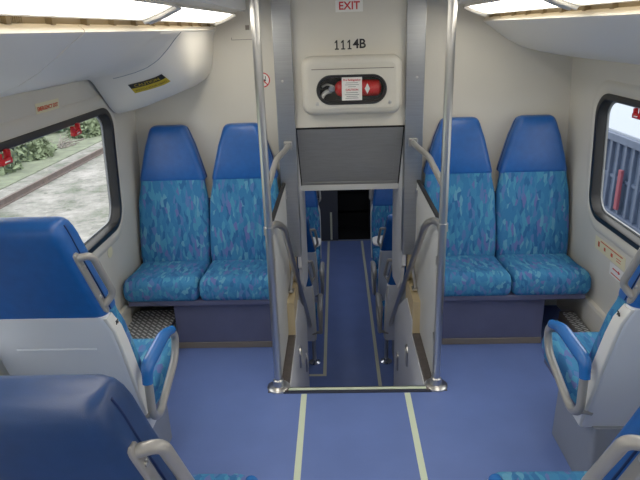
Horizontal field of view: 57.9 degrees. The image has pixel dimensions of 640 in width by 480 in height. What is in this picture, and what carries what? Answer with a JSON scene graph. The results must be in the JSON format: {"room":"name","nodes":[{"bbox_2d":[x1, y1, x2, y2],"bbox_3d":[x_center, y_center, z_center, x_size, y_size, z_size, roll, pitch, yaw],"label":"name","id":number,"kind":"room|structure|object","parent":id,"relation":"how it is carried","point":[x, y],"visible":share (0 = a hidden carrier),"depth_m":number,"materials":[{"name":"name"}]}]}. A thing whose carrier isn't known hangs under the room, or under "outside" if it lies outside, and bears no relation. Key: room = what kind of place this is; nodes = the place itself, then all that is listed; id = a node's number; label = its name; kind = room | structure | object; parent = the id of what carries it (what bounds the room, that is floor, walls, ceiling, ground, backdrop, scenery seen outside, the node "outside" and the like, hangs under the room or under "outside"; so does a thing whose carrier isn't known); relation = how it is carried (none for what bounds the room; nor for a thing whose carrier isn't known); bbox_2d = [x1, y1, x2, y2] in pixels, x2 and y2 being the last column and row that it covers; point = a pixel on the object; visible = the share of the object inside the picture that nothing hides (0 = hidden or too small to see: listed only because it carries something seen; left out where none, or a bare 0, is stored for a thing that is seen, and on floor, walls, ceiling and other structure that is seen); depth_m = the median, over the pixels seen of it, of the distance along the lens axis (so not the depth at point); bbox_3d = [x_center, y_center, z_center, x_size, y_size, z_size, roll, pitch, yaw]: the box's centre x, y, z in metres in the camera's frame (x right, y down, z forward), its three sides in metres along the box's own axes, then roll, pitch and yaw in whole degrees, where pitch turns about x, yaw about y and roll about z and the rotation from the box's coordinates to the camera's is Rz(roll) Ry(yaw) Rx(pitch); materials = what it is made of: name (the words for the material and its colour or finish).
{"room":"train carriage","nodes":[
{"label":"train carriage","id":0,"kind":"room"},
{"bbox_2d":[0,141,108,241],"bbox_3d":[1.404,-13.902,48.135,240.000,0.100,220.000,-1,20,2],"label":"ground","id":1,"kind":"structure","parent":0,"point":[80,196],"depth_m":13.32,"materials":[{"name":"grey gravel"}]},
{"bbox_2d":[0,148,23,175],"bbox_3d":[-8.936,-2.306,15.774,1.418,1.166,1.808,-8,21,-17],"label":"bush","id":2,"kind":"object","parent":1,"relation":"on","point":[12,167],"visible":0.4,"depth_m":15.80,"materials":[{"name":"green plant"}]},
{"bbox_2d":[0,128,101,189],"bbox_3d":[-33.086,-8.076,35.184,51.700,0.070,110.000,-1,20,2],"label":"verge","id":3,"kind":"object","parent":1,"relation":"on","point":[30,168],"depth_m":17.45,"materials":[{"name":"green plant"}]},
{"bbox_2d":[12,137,56,161],"bbox_3d":[-8.842,-2.879,17.584,1.455,0.988,1.774,-1,20,2],"label":"bush","id":4,"kind":"object","parent":3,"relation":"on","point":[40,148],"visible":0.66,"depth_m":17.31,"materials":[{"name":"green plant"}]},
{"bbox_2d":[51,134,84,148],"bbox_3d":[-8.454,-3.326,19.491,1.272,0.269,1.531,-1,20,2],"label":"brush pile","id":5,"kind":"object","parent":3,"relation":"on","point":[61,144],"visible":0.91,"depth_m":19.23,"materials":[{"name":"grey wood"}]},
{"bbox_2d":[0,147,102,208],"bbox_3d":[-6.652,-5.277,24.871,0.140,0.160,90.000,-1,20,2],"label":"track rail","id":6,"kind":"object","parent":1,"relation":"on","point":[37,184],"visible":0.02,"depth_m":14.61,"materials":[{"name":"metal"}]},
{"bbox_2d":[66,118,100,138],"bbox_3d":[-8.599,-4.249,21.250,1.457,1.061,1.852,-1,20,2],"label":"bush","id":7,"kind":"object","parent":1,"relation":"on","point":[90,128],"visible":0.58,"depth_m":20.88,"materials":[{"name":"green plant"}]},
{"bbox_2d":[603,103,639,233],"bbox_3d":[5.924,-0.787,9.146,2.340,1.740,14.000,-1,20,2],"label":"wagon","id":8,"kind":"object","parent":1,"relation":"on","point":[621,188],"visible":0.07,"depth_m":9.31,"materials":[{"name":"blue metal"}]},
{"bbox_2d":[0,80,151,375],"bbox_3d":[-1.243,0.597,0.810,0.105,2.100,6.250,-1,20,2],"label":"wall","id":9,"kind":"structure","parent":0,"point":[126,258],"depth_m":3.44,"materials":[{"name":"white plastic"}]},
{"bbox_2d":[0,23,83,92],"bbox_3d":[-0.997,0.243,-0.353,0.562,0.252,4.322,-1,20,2],"label":"trim","id":10,"kind":"structure","parent":9,"relation":"attached to","point":[26,49],"depth_m":1.48,"materials":[{"name":"white plastic"}]},
{"bbox_2d":[35,98,58,113],"bbox_3d":[-1.182,-0.578,2.514,0.004,0.050,0.215,-1,20,2],"label":"sticker","id":11,"kind":"object","parent":9,"relation":"attached to","point":[42,107],"visible":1,"depth_m":2.50,"materials":[{"name":"beige paper"}]},
{"bbox_2d":[0,95,124,258],"bbox_3d":[-1.214,-0.122,2.517,0.096,0.827,1.880,-1,20,2],"label":"window","id":12,"kind":"structure","parent":9,"relation":"in","point":[17,132],"depth_m":3.07,"materials":[{"name":"grey plastic"}]},
{"bbox_2d":[0,149,12,166],"bbox_3d":[-1.174,-0.306,2.150,0.024,0.053,0.079,-1,20,2],"label":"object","id":13,"kind":"object","parent":12,"relation":"attached to","point":[7,159],"visible":1,"depth_m":2.16,"materials":[{"name":"red plastic"}]},
{"bbox_2d":[70,123,81,135],"bbox_3d":[-1.159,-0.524,2.746,0.024,0.053,0.079,-1,20,2],"label":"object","id":14,"kind":"object","parent":12,"relation":"attached to","point":[75,130],"visible":1,"depth_m":2.74,"materials":[{"name":"red plastic"}]},
{"bbox_2d":[0,24,215,96],"bbox_3d":[-0.920,-0.833,2.584,0.562,0.252,1.919,-1,20,2],"label":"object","id":15,"kind":"structure","parent":9,"relation":"attached to","point":[100,49],"depth_m":1.97,"materials":[{"name":"white plastic"}]},
{"bbox_2d":[108,247,112,257],"bbox_3d":[-1.186,0.068,3.273,0.004,0.064,0.070,-1,20,2],"label":"round sticker","id":16,"kind":"object","parent":9,"relation":"attached to","point":[110,251],"visible":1,"depth_m":3.28,"materials":[{"name":"beige"}]},
{"bbox_2d":[119,304,131,326],"bbox_3d":[-1.270,1.521,0.899,0.080,0.305,5.760,-1,20,2],"label":"baseboard","id":17,"kind":"structure","parent":9,"relation":"attached to","point":[125,311],"depth_m":3.51,"materials":[{"name":"white plastic"}]},
{"bbox_2d":[54,27,214,112],"bbox_3d":[-0.895,-0.851,2.985,0.536,0.448,1.146,-1,20,2],"label":"overhead luggage compartment","id":18,"kind":"object","parent":9,"relation":"attached to","point":[185,59],"visible":1,"depth_m":2.94,"materials":[{"name":"white plastic"}]},
{"bbox_2d":[128,74,169,92],"bbox_3d":[-0.873,-0.797,2.955,0.212,0.100,0.067,3,21,14],"label":"sticker","id":19,"kind":"object","parent":18,"relation":"attached to","point":[160,80],"visible":1,"depth_m":2.96,"materials":[{"name":"yellow"}]},
{"bbox_2d":[290,159,309,386],"bbox_3d":[-0.135,0.453,3.903,0.035,2.380,1.610,-1,20,2],"label":"wall","id":20,"kind":"structure","parent":0,"point":[299,376],"depth_m":4.08,"materials":[{"name":"white plastic"}]},
{"bbox_2d":[282,335,295,391],"bbox_3d":[-0.202,0.742,3.436,0.077,0.062,0.610,-1,20,2],"label":"trim","id":21,"kind":"structure","parent":20,"relation":"attached to","point":[286,375],"depth_m":3.44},
{"bbox_2d":[287,257,298,334],"bbox_3d":[-0.199,0.360,3.828,0.082,0.450,0.390,-1,20,2],"label":"trim","id":22,"kind":"structure","parent":20,"relation":"attached to","point":[292,300],"depth_m":3.70,"materials":[{"name":"beige plastic"}]},
{"bbox_2d":[299,345,302,367],"bbox_3d":[-0.129,0.801,3.972,0.019,0.170,0.090,-1,20,2],"label":"step light","id":23,"kind":"object","parent":20,"relation":"attached to","point":[300,346],"visible":0.99,"depth_m":3.94,"materials":[{"name":"silver metal"}]},
{"bbox_2d":[306,352,308,371],"bbox_3d":[-0.103,0.981,4.644,0.019,0.170,0.090,-1,20,2],"label":"step light","id":24,"kind":"object","parent":20,"relation":"attached to","point":[307,362],"visible":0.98,"depth_m":4.61,"materials":[{"name":"silver metal"}]},
{"bbox_2d":[290,0,406,127],"bbox_3d":[0.174,-1.081,3.477,0.680,0.785,0.080,-1,20,2],"label":"wall","id":25,"kind":"structure","parent":0,"point":[316,25],"depth_m":3.40,"materials":[{"name":"beige plastic"}]},
{"bbox_2d":[271,0,301,256],"bbox_3d":[-0.203,-0.657,3.617,0.110,1.605,0.108,-1,20,2],"label":"steel post","id":26,"kind":"object","parent":25,"relation":"attached to","point":[280,9],"visible":0.8,"depth_m":3.52,"materials":[{"name":"grey metal"}]},
{"bbox_2d":[269,142,291,189],"bbox_3d":[-0.236,-0.415,3.200,0.058,0.101,0.855,0,20,5],"label":"grab rail","id":27,"kind":"object","parent":26,"relation":"attached to","point":[287,145],"visible":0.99,"depth_m":3.22,"materials":[{"name":"grey metal"}]},
{"bbox_2d":[335,0,362,11],"bbox_3d":[0.168,-1.349,3.335,0.158,0.064,0.002,-1,20,2],"label":"exit sign","id":28,"kind":"object","parent":25,"relation":"attached to","point":[340,5],"visible":1,"depth_m":3.33,"materials":[{"name":"white plastic"}]},
{"bbox_2d":[335,39,365,49],"bbox_3d":[0.178,-1.152,3.407,0.184,0.058,0.001,-1,20,2],"label":"number","id":29,"kind":"object","parent":25,"relation":"attached to","point":[342,41],"visible":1,"depth_m":3.41,"materials":[{"name":"black"}]},
{"bbox_2d":[296,125,404,185],"bbox_3d":[0.196,-0.550,3.798,0.674,0.463,0.341,-1,20,2],"label":"panel","id":30,"kind":"object","parent":25,"relation":"attached to","point":[354,154],"visible":1,"depth_m":3.77,"materials":[{"name":"grey metal"}]},
{"bbox_2d":[301,54,401,114],"bbox_3d":[0.188,-0.918,3.435,0.596,0.340,0.108,-1,20,2],"label":"upper cabinet","id":31,"kind":"object","parent":25,"relation":"attached to","point":[316,71],"visible":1,"depth_m":3.39,"materials":[{"name":"beige plastic"}]},
{"bbox_2d":[321,79,380,98],"bbox_3d":[0.180,-0.899,3.452,0.369,0.106,0.095,-1,20,2],"label":"fire extinguisher","id":32,"kind":"object","parent":31,"relation":"in","point":[370,87],"visible":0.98,"depth_m":3.42,"materials":[{"name":"red metal"}]},
{"bbox_2d":[342,77,361,100],"bbox_3d":[0.187,-0.887,3.397,0.118,0.132,0.002,-1,20,2],"label":"card","id":33,"kind":"object","parent":31,"relation":"attached to","point":[351,86],"visible":1,"depth_m":3.40,"materials":[{"name":"white paper"}]},
{"bbox_2d":[346,82,358,96],"bbox_3d":[0.188,-0.878,3.400,0.084,0.089,0.001,-1,20,2],"label":"print","id":34,"kind":"object","parent":33,"relation":"attached to","point":[352,88],"depth_m":3.40,"materials":[{"name":"black"}]},
{"bbox_2d":[401,0,426,254],"bbox_3d":[0.577,-0.673,3.591,0.110,1.605,0.108,-1,20,2],"label":"steel post","id":35,"kind":"object","parent":25,"relation":"attached to","point":[416,9],"visible":0.81,"depth_m":3.50,"materials":[{"name":"grey metal"}]},
{"bbox_2d":[409,138,440,185],"bbox_3d":[0.592,-0.432,3.172,0.058,0.101,0.855,-2,20,-2],"label":"grab rail","id":36,"kind":"object","parent":35,"relation":"attached to","point":[413,142],"visible":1,"depth_m":3.19,"materials":[{"name":"grey metal"}]},
{"bbox_2d":[308,239,393,386],"bbox_3d":[0.299,0.987,5.946,2.920,0.050,5.700,-1,20,2],"label":"floor","id":37,"kind":"structure","parent":0,"point":[351,361],"depth_m":6.07,"materials":[{"name":"blue rubber"}]},
{"bbox_2d":[263,221,320,365],"bbox_3d":[-0.145,0.536,4.173,0.110,2.039,2.093,0,20,4],"label":"stair handrail","id":38,"kind":"object","parent":37,"relation":"on","point":[276,224],"visible":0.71,"depth_m":3.72,"materials":[{"name":"silver metal"}]},
{"bbox_2d":[297,257,322,340],"bbox_3d":[-0.475,0.560,5.187,1.010,1.318,0.811,-1,20,2],"label":"seat","id":39,"kind":"object","parent":37,"relation":"on","point":[313,307],"visible":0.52,"depth_m":5.00,"materials":[{"name":"plastic"}]},
{"bbox_2d":[305,190,321,270],"bbox_3d":[-0.458,-0.052,6.860,0.959,1.318,0.735,-1,20,2],"label":"seat","id":40,"kind":"object","parent":37,"relation":"on","point":[313,215],"visible":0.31,"depth_m":6.91,"materials":[{"name":"fabric"}]},
{"bbox_2d":[313,237,320,246],"bbox_3d":[-0.534,0.371,6.541,1.110,0.747,0.280,-1,20,2],"label":"armrest","id":41,"kind":"object","parent":40,"relation":"attached to","point":[314,239],"visible":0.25,"depth_m":6.38,"materials":[{"name":"white plastic"}]},
{"bbox_2d":[316,249,320,269],"bbox_3d":[-0.228,0.225,6.799,0.462,0.144,0.441,-1,20,2],"label":"cushion","id":42,"kind":"object","parent":40,"relation":"on","point":[318,251],"depth_m":6.73,"materials":[{"name":"fabric"}]},
{"bbox_2d":[306,217,324,301],"bbox_3d":[-0.456,0.292,5.919,1.010,1.318,0.811,-1,20,2],"label":"seat","id":43,"kind":"object","parent":37,"relation":"on","point":[311,247],"visible":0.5,"depth_m":5.61,"materials":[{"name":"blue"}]},
{"bbox_2d":[309,241,329,375],"bbox_3d":[-0.038,0.628,6.883,0.278,0.002,3.510,-1,20,2],"label":"floor stripe","id":44,"kind":"object","parent":37,"relation":"on","point":[328,248],"depth_m":6.19,"materials":[{"name":"beige"}]},
{"bbox_2d":[361,241,381,385],"bbox_3d":[0.568,0.700,6.633,0.030,0.002,4.000,-1,20,2],"label":"floor stripe","id":45,"kind":"object","parent":37,"relation":"on","point":[362,245],"depth_m":6.15,"materials":[{"name":"beige"}]},
{"bbox_2d":[369,189,392,268],"bbox_3d":[1.072,-0.083,6.809,0.959,1.318,0.735,-1,20,2],"label":"seat","id":46,"kind":"object","parent":37,"relation":"on","point":[382,199],"visible":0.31,"depth_m":6.87,"materials":[{"name":"fabric"}]},
{"bbox_2d":[372,248,379,268],"bbox_3d":[0.851,0.203,6.763,0.462,0.144,0.441,-1,20,2],"label":"cushion","id":47,"kind":"object","parent":46,"relation":"on","point":[375,251],"depth_m":6.69,"materials":[{"name":"fabric"}]},
{"bbox_2d":[370,214,392,300],"bbox_3d":[1.022,0.261,5.870,1.010,1.318,0.811,-1,20,2],"label":"seat","id":48,"kind":"object","parent":37,"relation":"on","point":[377,275],"visible":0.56,"depth_m":5.57,"materials":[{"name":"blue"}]},
{"bbox_2d":[375,255,406,359],"bbox_3d":[1.003,0.529,5.138,1.010,1.318,0.811,-1,20,2],"label":"seat","id":49,"kind":"object","parent":37,"relation":"on","point":[384,309],"visible":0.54,"depth_m":4.98,"materials":[{"name":"plastic"}]},
{"bbox_2d":[382,300,384,323],"bbox_3d":[0.816,0.701,5.402,0.462,0.144,0.441,-1,20,2],"label":"cushion","id":50,"kind":"object","parent":49,"relation":"on","point":[383,302],"depth_m":5.43,"materials":[{"name":"fabric"}]},
{"bbox_2d":[380,217,447,364],"bbox_3d":[0.605,0.521,4.147,0.111,2.039,2.093,-2,20,0],"label":"stair handrail","id":51,"kind":"object","parent":37,"relation":"on","point":[442,228],"visible":0.82,"depth_m":3.68,"materials":[{"name":"silver metal"}]},
{"bbox_2d":[337,189,369,239],"bbox_3d":[0.485,-1.000,8.527,0.520,1.940,0.580,-1,20,2],"label":"wall","id":52,"kind":"structure","parent":0,"point":[353,205],"depth_m":8.95,"materials":[{"name":"black"}]},
{"bbox_2d":[317,190,337,240],"bbox_3d":[0.100,-0.885,8.245,0.285,1.900,0.046,-1,20,2],"label":"door","id":53,"kind":"structure","parent":52,"relation":"in","point":[328,205],"depth_m":8.42,"materials":[{"name":"grey metal"}]},
{"bbox_2d":[135,0,572,308],"bbox_3d":[0.194,-0.504,3.725,2.940,2.120,0.050,-1,20,2],"label":"wall","id":54,"kind":"structure","parent":0,"point":[498,80],"depth_m":3.53,"materials":[{"name":"beige plastic"}]},
{"bbox_2d":[0,15,22,22],"bbox_3d":[-0.706,-0.462,1.168,0.018,0.041,0.376,-1,20,2],"label":"air vent","id":55,"kind":"object","parent":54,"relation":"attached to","point":[14,19],"visible":0.29,"depth_m":1.32,"materials":[{"name":"brown"}]},
{"bbox_2d":[0,0,180,24],"bbox_3d":[-0.579,-0.441,1.025,0.152,0.097,2.160,-1,20,2],"label":"ceiling light","id":56,"kind":"object","parent":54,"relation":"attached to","point":[147,11],"visible":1,"depth_m":1.51,"materials":[{"name":"beige plastic"}]},
{"bbox_2d":[0,0,166,17],"bbox_3d":[-0.590,-0.436,1.027,0.110,0.050,2.076,-1,20,2],"label":"diffuser","id":57,"kind":"object","parent":56,"relation":"attached to","point":[32,8],"depth_m":1.46,"materials":[{"name":"white plastic"}]},
{"bbox_2d":[0,15,210,26],"bbox_3d":[-0.642,-0.252,0.484,0.205,0.120,6.250,-1,20,2],"label":"trim","id":58,"kind":"structure","parent":54,"relation":"attached to","point":[26,19],"depth_m":1.69,"materials":[{"name":"brown"}]},
{"bbox_2d":[149,0,238,25],"bbox_3d":[-0.537,-1.031,2.638,0.152,0.097,1.265,-1,20,2],"label":"ceiling light","id":59,"kind":"object","parent":54,"relation":"attached to","point":[189,11],"visible":0.61,"depth_m":2.53,"materials":[{"name":"beige plastic"}]},
{"bbox_2d":[163,7,229,21],"bbox_3d":[-0.548,-1.027,2.640,0.110,0.050,1.181,-1,20,2],"label":"diffuser","id":60,"kind":"object","parent":59,"relation":"attached to","point":[186,14],"depth_m":2.60,"materials":[{"name":"white plastic"}]},
{"bbox_2d":[191,0,245,11],"bbox_3d":[-0.526,-0.309,0.460,0.030,0.083,6.250,-1,20,2],"label":"trim","id":61,"kind":"structure","parent":54,"relation":"attached to","point":[240,5],"depth_m":2.87,"materials":[{"name":"white plastic"}]},
{"bbox_2d":[231,25,251,39],"bbox_3d":[-0.448,-1.235,3.446,0.165,0.082,0.005,-1,20,2],"label":"wall plate","id":62,"kind":"object","parent":54,"relation":"attached to","point":[246,26],"visible":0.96,"depth_m":3.44,"materials":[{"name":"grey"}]},
{"bbox_2d":[263,72,269,86],"bbox_3d":[-0.350,-0.977,3.538,0.090,0.090,0.002,-1,20,2],"label":"no smoking sign","id":63,"kind":"object","parent":54,"relation":"attached to","point":[266,77],"visible":0.55,"depth_m":3.54,"materials":[{"name":"white"}]},
{"bbox_2d":[460,0,570,16],"bbox_3d":[0.829,-1.059,2.592,0.152,0.097,1.265,-1,20,2],"label":"ceiling light","id":64,"kind":"object","parent":54,"relation":"attached to","point":[480,7],"visible":0.77,"depth_m":2.63,"materials":[{"name":"beige plastic"}]},
{"bbox_2d":[471,0,554,12],"bbox_3d":[0.840,-1.055,2.593,0.110,0.050,1.181,-1,20,2],"label":"diffuser","id":65,"kind":"object","parent":64,"relation":"attached to","point":[479,6],"depth_m":2.61,"materials":[{"name":"white plastic"}]},
{"bbox_2d":[489,1,639,16],"bbox_3d":[0.822,-0.282,0.435,0.205,0.120,6.250,-1,20,2],"label":"trim","id":66,"kind":"structure","parent":54,"relation":"attached to","point":[631,3],"depth_m":2.11,"materials":[{"name":"brown"}]},
{"bbox_2d":[550,0,639,9],"bbox_3d":[0.787,-0.469,0.980,0.152,0.097,2.160,-1,20,2],"label":"ceiling light","id":67,"kind":"object","parent":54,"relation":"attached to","point":[572,4],"visible":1,"depth_m":1.92,"materials":[{"name":"beige plastic"}]},
{"bbox_2d":[570,0,615,2],"bbox_3d":[0.798,-0.465,0.981,0.110,0.050,2.076,-1,20,2],"label":"diffuser","id":68,"kind":"object","parent":67,"relation":"attached to","point":[571,1],"depth_m":1.83,"materials":[{"name":"white plastic"}]},
{"bbox_2d":[167,305,571,479],"bbox_3d":[0.151,1.583,1.135,2.920,0.060,6.250,-1,20,2],"label":"floor","id":69,"kind":"structure","parent":0,"point":[496,411],"depth_m":2.90,"materials":[{"name":"blue rubber"}]},
{"bbox_2d":[0,216,178,442],"bbox_3d":[-0.898,0.434,2.361,0.540,1.318,0.811,-1,20,2],"label":"seat","id":70,"kind":"object","parent":69,"relation":"on","point":[59,314],"visible":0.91,"depth_m":2.00,"materials":[{"name":"plastic"}]},
{"bbox_2d":[133,338,178,403],"bbox_3d":[-0.921,0.603,2.620,0.462,0.144,0.441,-1,20,2],"label":"cushion","id":71,"kind":"object","parent":70,"relation":"on","point":[142,345],"depth_m":2.62,"materials":[{"name":"fabric"}]},
{"bbox_2d":[0,374,257,479],"bbox_3d":[-0.675,0.741,1.503,0.998,1.318,0.811,-1,20,2],"label":"seat","id":72,"kind":"object","parent":69,"relation":"on","point":[81,426],"visible":1,"depth_m":0.94,"materials":[{"name":"fabric"}]},
{"bbox_2d":[191,474,245,479],"bbox_3d":[-0.466,0.904,1.755,0.456,0.144,0.441,-1,20,2],"label":"cushion","id":73,"kind":"object","parent":72,"relation":"on","point":[196,476],"depth_m":1.89,"materials":[{"name":"fabric"}]},
{"bbox_2d":[128,308,176,338],"bbox_3d":[-1.044,0.688,3.324,0.302,0.190,0.936,-1,20,2],"label":"box","id":74,"kind":"object","parent":69,"relation":"on","point":[145,323],"visible":0.23,"depth_m":3.56,"materials":[{"name":"grey metal"}]},
{"bbox_2d":[123,123,278,347],"bbox_3d":[-0.712,-0.019,3.586,0.924,1.318,0.558,-1,20,2],"label":"seat","id":75,"kind":"object","parent":69,"relation":"on","point":[204,257],"visible":0.78,"depth_m":3.59,"materials":[{"name":"fabric"}]},
{"bbox_2d":[123,261,209,301],"bbox_3d":[-0.940,0.237,3.623,0.447,0.144,0.441,-1,20,2],"label":"cushion","id":76,"kind":"object","parent":75,"relation":"on","point":[153,281],"depth_m":3.43,"materials":[{"name":"fabric"}]},
{"bbox_2d":[199,259,268,300],"bbox_3d":[-0.486,0.228,3.607,0.447,0.144,0.441,-1,20,2],"label":"cushion","id":77,"kind":"object","parent":75,"relation":"on","point":[219,279],"depth_m":3.42,"materials":[{"name":"fabric"}]},
{"bbox_2d":[249,0,289,393],"bbox_3d":[-0.257,-0.138,2.843,0.126,2.044,0.126,-1,20,2],"label":"pole","id":78,"kind":"object","parent":69,"relation":"on","point":[278,385],"visible":1,"depth_m":2.79,"materials":[{"name":"silver metal"}]},
{"bbox_2d":[272,183,289,373],"bbox_3d":[-0.225,0.212,3.437,0.027,0.918,0.853,-1,20,2],"label":"partition panel","id":79,"kind":"object","parent":78,"relation":"attached to","point":[279,213],"visible":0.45,"depth_m":3.36,"materials":[{"name":"grey plastic"}]},
{"bbox_2d":[294,394,306,479],"bbox_3d":[-0.149,1.729,0.672,0.030,0.002,5.225,-1,20,2],"label":"floor stripe","id":80,"kind":"object","parent":69,"relation":"on","point":[299,449],"depth_m":2.78,"materials":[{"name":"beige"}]},
{"bbox_2d":[405,393,427,479],"bbox_3d":[0.405,1.718,0.653,0.030,0.002,5.225,-1,20,2],"label":"floor stripe","id":81,"kind":"object","parent":69,"relation":"on","point":[423,474],"depth_m":2.76,"materials":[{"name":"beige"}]},
{"bbox_2d":[424,0,457,391],"bbox_3d":[0.600,-0.155,2.814,0.126,2.044,0.126,-1,20,2],"label":"pole","id":82,"kind":"object","parent":69,"relation":"on","point":[435,383],"visible":0.99,"depth_m":2.77,"materials":[{"name":"silver metal"}]},
{"bbox_2d":[414,180,438,373],"bbox_3d":[0.623,0.195,3.409,0.027,0.918,0.853,-1,20,2],"label":"partition panel","id":83,"kind":"object","parent":82,"relation":"attached to","point":[426,261],"visible":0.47,"depth_m":3.32,"materials":[{"name":"grey plastic"}]},
{"bbox_2d":[423,115,590,344],"bbox_3d":[1.109,-0.057,3.525,0.924,1.318,0.558,-1,20,2],"label":"seat","id":84,"kind":"object","parent":69,"relation":"on","point":[507,246],"visible":0.76,"depth_m":3.53,"materials":[{"name":"fabric"}]},
{"bbox_2d":[444,255,510,296],"bbox_3d":[0.894,0.199,3.561,0.447,0.144,0.441,-1,20,2],"label":"cushion","id":85,"kind":"object","parent":84,"relation":"on","point":[465,275],"depth_m":3.37,"materials":[{"name":"fabric"}]},
{"bbox_2d":[496,254,590,294],"bbox_3d":[1.349,0.190,3.546,0.447,0.144,0.441,-1,20,2],"label":"cushion","id":86,"kind":"object","parent":84,"relation":"on","point":[529,274],"depth_m":3.36,"materials":[{"name":"fabric"}]},
{"bbox_2d":[487,406,639,479],"bbox_3d":[0.964,0.707,1.449,0.998,1.318,0.811,-1,20,2],"label":"seat","id":87,"kind":"object","parent":69,"relation":"on","point":[620,460],"visible":1,"depth_m":1.03,"materials":[{"name":"fabric"}]},
{"bbox_2d":[495,471,586,479],"bbox_3d":[0.779,0.878,1.713,0.456,0.144,0.441,-1,20,2],"label":"cushion","id":88,"kind":"object","parent":87,"relation":"on","point":[532,475],"depth_m":1.85,"materials":[{"name":"fabric"}]},
{"bbox_2d":[558,311,590,331],"bbox_3d":[1.529,0.659,3.227,0.092,0.152,0.880,-1,20,2],"label":"box","id":89,"kind":"object","parent":69,"relation":"on","point":[569,318],"visible":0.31,"depth_m":3.48,"materials":[{"name":"grey metal"}]},
{"bbox_2d":[542,248,639,470],"bbox_3d":[1.230,0.391,2.290,0.540,1.318,0.811,-1,20,2],"label":"seat","id":90,"kind":"object","parent":69,"relation":"on","point":[596,375],"visible":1,"depth_m":2.23,"materials":[{"name":"fabric"}]},
{"bbox_2d":[542,332,598,403],"bbox_3d":[1.278,0.557,2.547,0.462,0.144,0.441,-1,20,2],"label":"cushion","id":91,"kind":"object","parent":90,"relation":"on","point":[568,365],"depth_m":2.55,"materials":[{"name":"fabric"}]},
{"bbox_2d":[370,189,372,238],"bbox_3d":[1.256,-0.942,8.224,1.080,1.950,0.050,-1,20,2],"label":"wall","id":92,"kind":"structure","parent":0,"point":[372,189],"depth_m":8.37,"materials":[{"name":"grey"}]},
{"bbox_2d":[334,239,370,240],"bbox_3d":[0.371,0.005,8.549,0.770,0.004,0.035,-1,20,2],"label":"trim","id":93,"kind":"structure","parent":92,"relation":"attached to","point":[360,239],"depth_m":8.54,"materials":[{"name":"grey metal"}]},
{"bbox_2d":[372,236,381,245],"bbox_3d":[1.145,0.337,6.485,1.110,0.747,0.280,-1,20,2],"label":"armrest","id":94,"kind":"object","parent":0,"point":[374,239],"visible":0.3,"depth_m":6.37,"materials":[{"name":"white plastic"}]},
{"bbox_2d":[392,149,423,385],"bbox_3d":[0.574,0.439,3.880,0.035,2.380,1.610,-1,20,2],"label":"wall","id":95,"kind":"structure","parent":0,"point":[411,375],"depth_m":4.09,"materials":[{"name":"white"}]},
{"bbox_2d":[301,183,398,190],"bbox_3d":[0.207,-0.375,4.036,0.674,0.040,0.055,-1,20,2],"label":"trim","id":96,"kind":"structure","parent":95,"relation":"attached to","point":[389,185],"depth_m":4.01,"materials":[{"name":"grey metal"}]},
{"bbox_2d":[283,386,431,393],"bbox_3d":[0.203,0.832,3.151,0.800,0.054,0.054,-1,20,2],"label":"trim","id":97,"kind":"structure","parent":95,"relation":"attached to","point":[343,389],"depth_m":3.13,"materials":[{"name":"grey metal"}]},
{"bbox_2d":[395,351,397,370],"bbox_3d":[0.613,0.966,4.620,0.019,0.170,0.090,-1,20,2],"label":"step light","id":98,"kind":"object","parent":95,"relation":"attached to","point":[396,355],"visible":0.99,"depth_m":4.59,"materials":[{"name":"silver metal"}]},
{"bbox_2d":[404,344,407,366],"bbox_3d":[0.587,0.786,3.948,0.019,0.170,0.090,-1,20,2],"label":"step light","id":99,"kind":"object","parent":95,"relation":"attached to","point":[406,345],"visible":0.98,"depth_m":3.92,"materials":[{"name":"silver metal"}]},
{"bbox_2d":[406,255,419,334],"bbox_3d":[0.628,0.343,3.800,0.082,0.450,0.390,-1,20,2],"label":"trim","id":100,"kind":"structure","parent":95,"relation":"attached to","point":[413,297],"depth_m":3.68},
{"bbox_2d":[413,333,431,389],"bbox_3d":[0.621,0.725,3.408,0.077,0.062,0.610,-1,20,2],"label":"trim","id":101,"kind":"structure","parent":95,"relation":"attached to","point":[425,369],"depth_m":3.41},
{"bbox_2d":[557,57,639,318],"bbox_3d":[1.477,0.541,0.719,0.105,2.100,6.250,-1,20,2],"label":"wall","id":102,"kind":"structure","parent":0,"point":[587,75],"depth_m":3.38,"materials":[{"name":"beige plastic"}]},
{"bbox_2d":[483,6,639,64],"bbox_3d":[1.163,-0.133,0.480,0.562,0.252,6.249,-1,20,2],"label":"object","id":103,"kind":"structure","parent":102,"relation":"attached to","point":[607,34],"depth_m":2.32,"materials":[{"name":"white plastic"}]},
{"bbox_2d":[581,296,605,331],"bbox_3d":[1.548,1.463,0.805,0.080,0.305,5.760,-1,20,2],"label":"baseboard","id":104,"kind":"structure","parent":102,"relation":"attached to","point":[593,317],"depth_m":3.36,"materials":[{"name":"white plastic"}]},
{"bbox_2d":[595,235,625,271],"bbox_3d":[1.565,0.067,3.132,0.006,0.075,0.360,-1,20,2],"label":"instruction sticker","id":105,"kind":"object","parent":102,"relation":"attached to","point":[602,246],"visible":1,"depth_m":3.12,"materials":[{"name":"beige paper"}]},
{"bbox_2d":[585,80,639,258],"bbox_3d":[1.533,-0.178,2.425,0.096,0.827,1.880,-1,20,2],"label":"window","id":106,"kind":"structure","parent":102,"relation":"in","point":[609,93],"depth_m":3.15,"materials":[{"name":"grey plastic"}]},
{"bbox_2d":[632,108,639,119],"bbox_3d":[1.478,-0.589,2.686,0.024,0.053,0.079,-1,20,2],"label":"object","id":107,"kind":"object","parent":106,"relation":"attached to","point":[635,114],"visible":1,"depth_m":2.70,"materials":[{"name":"red plastic"}]},
{"bbox_2d":[609,262,623,282],"bbox_3d":[1.569,0.176,3.065,0.005,0.070,0.160,-1,20,2],"label":"sticker","id":108,"kind":"object","parent":102,"relation":"attached to","point":[614,271],"visible":0.81,"depth_m":3.07,"materials":[{"name":"white paper"}]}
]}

